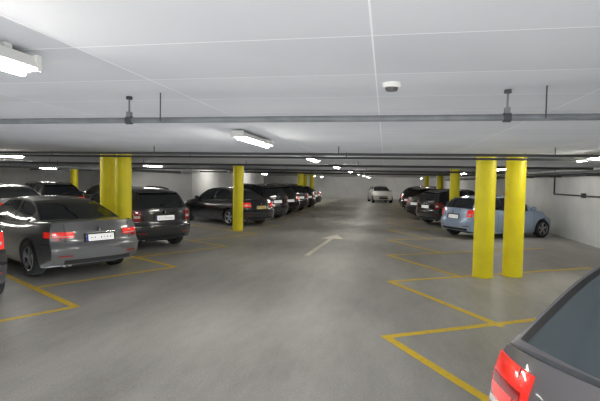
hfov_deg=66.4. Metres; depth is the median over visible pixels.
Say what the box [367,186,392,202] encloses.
hatchback car
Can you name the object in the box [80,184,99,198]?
hatchback car
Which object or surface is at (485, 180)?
column
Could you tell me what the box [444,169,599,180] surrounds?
pipe
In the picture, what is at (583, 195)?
conduit
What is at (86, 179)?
wall
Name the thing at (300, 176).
column
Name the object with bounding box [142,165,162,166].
lamp
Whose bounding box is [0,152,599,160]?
ceiling pipe
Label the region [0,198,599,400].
floor
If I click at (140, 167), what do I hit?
ceiling pipe
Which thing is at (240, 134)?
lamp
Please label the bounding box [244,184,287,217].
suv car
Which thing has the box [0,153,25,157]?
lamp
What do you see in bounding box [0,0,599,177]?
ceiling
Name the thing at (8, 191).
car
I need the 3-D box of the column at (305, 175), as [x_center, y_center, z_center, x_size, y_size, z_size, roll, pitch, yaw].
[0.401,-0.952,36.636,0.368,2.249,0.368,1,2,10]
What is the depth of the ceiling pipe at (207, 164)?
12.01 m
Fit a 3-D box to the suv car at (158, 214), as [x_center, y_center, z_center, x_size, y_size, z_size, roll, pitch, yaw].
[-4.833,0.347,12.495,4.229,1.518,1.979,3,3,41]
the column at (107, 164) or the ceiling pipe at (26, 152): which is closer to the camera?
the ceiling pipe at (26, 152)
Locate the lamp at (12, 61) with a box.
[0,41,41,75]
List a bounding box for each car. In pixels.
[0,183,39,205]
[0,194,137,275]
[0,230,6,294]
[25,181,84,197]
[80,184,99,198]
[89,186,189,243]
[184,187,273,225]
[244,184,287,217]
[271,183,308,209]
[272,184,299,212]
[303,185,321,204]
[304,186,315,206]
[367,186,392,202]
[399,186,443,204]
[401,188,436,209]
[405,188,438,215]
[416,189,474,222]
[441,195,550,237]
[489,266,599,400]
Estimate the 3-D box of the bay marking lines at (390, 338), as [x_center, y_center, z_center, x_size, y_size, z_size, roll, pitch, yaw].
[5.457,1.059,17.812,4.321,0.001,48.717,1,2,10]
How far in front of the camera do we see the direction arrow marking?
12.92 m
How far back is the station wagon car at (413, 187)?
29.99 m
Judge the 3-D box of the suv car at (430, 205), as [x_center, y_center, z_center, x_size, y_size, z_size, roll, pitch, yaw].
[7.083,0.264,19.719,4.142,1.487,1.938,0,3,-20]
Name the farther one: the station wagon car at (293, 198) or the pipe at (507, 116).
the station wagon car at (293, 198)
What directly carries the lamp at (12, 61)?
attached to the ceiling
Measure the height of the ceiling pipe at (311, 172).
0.153 m
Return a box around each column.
[70,169,77,187]
[100,154,114,212]
[115,154,131,218]
[232,166,243,230]
[298,174,303,185]
[303,174,306,185]
[310,174,313,188]
[424,176,428,185]
[437,176,443,188]
[449,169,459,200]
[472,157,496,278]
[501,157,526,277]
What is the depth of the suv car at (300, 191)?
25.97 m
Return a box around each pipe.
[0,85,599,123]
[0,146,599,157]
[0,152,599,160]
[0,160,180,173]
[0,165,526,173]
[1,159,593,169]
[30,169,475,175]
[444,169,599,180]
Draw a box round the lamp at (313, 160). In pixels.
[304,155,319,161]
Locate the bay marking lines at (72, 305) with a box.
[0,200,334,321]
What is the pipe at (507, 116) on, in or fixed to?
attached to the ceiling
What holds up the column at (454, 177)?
on the floor
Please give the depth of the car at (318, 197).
32.17 m
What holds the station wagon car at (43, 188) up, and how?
on the floor
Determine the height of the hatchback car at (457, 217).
1.372 m
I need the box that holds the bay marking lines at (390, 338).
[381,202,588,400]
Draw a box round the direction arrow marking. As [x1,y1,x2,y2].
[305,234,341,255]
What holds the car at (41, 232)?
on the floor
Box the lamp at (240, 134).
[231,130,272,147]
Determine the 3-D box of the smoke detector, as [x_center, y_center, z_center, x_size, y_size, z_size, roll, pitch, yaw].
[0.489,-0.604,2.450,0.100,0.044,0.100,1,2,10]
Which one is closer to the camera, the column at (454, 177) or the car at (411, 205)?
the column at (454, 177)
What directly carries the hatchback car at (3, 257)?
on the floor
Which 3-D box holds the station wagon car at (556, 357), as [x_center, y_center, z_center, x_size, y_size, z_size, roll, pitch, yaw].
[3.176,0.924,2.119,4.690,1.525,2.041,0,3,-20]
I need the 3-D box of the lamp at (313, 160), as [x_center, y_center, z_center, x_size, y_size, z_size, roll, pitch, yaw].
[0.270,-0.883,9.687,0.150,0.107,1.274,1,2,10]
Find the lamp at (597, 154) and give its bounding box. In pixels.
[573,154,599,161]
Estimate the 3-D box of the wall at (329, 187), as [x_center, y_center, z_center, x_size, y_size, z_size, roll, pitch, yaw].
[-0.098,-1.510,48.973,29.900,2.700,0.300,1,2,10]
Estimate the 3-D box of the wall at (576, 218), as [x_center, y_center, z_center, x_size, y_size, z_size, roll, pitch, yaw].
[9.596,-0.050,18.570,0.300,2.700,56.000,1,2,10]
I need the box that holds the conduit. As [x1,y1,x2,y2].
[553,178,599,197]
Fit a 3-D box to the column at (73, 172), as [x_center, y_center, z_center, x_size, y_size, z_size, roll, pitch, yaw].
[-11.521,-0.598,23.397,0.368,2.249,0.368,1,2,10]
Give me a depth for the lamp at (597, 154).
7.77 m
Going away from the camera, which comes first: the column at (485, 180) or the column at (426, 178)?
the column at (485, 180)
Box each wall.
[0,167,99,191]
[132,169,263,202]
[264,176,444,199]
[445,167,599,247]
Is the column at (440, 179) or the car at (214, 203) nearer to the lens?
the car at (214, 203)
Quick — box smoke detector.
[382,81,400,91]
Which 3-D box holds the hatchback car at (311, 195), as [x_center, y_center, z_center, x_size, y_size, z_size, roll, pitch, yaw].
[-0.875,-0.314,30.392,3.960,1.460,1.965,3,3,41]
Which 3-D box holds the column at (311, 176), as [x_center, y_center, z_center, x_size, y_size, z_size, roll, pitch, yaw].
[0.936,-0.925,36.232,0.368,2.249,0.368,1,2,10]
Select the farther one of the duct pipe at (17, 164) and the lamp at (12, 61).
the duct pipe at (17, 164)
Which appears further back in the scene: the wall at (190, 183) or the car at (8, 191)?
the wall at (190, 183)
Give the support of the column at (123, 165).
on the floor
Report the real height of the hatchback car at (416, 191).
1.460 m
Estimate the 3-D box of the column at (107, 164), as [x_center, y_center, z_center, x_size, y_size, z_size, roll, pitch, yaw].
[-4.443,0.068,10.623,0.368,2.249,0.368,1,2,10]
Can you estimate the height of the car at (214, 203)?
1.452 m
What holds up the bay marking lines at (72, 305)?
on the floor
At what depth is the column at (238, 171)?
15.52 m
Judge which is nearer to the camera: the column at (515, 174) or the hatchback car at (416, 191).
the column at (515, 174)

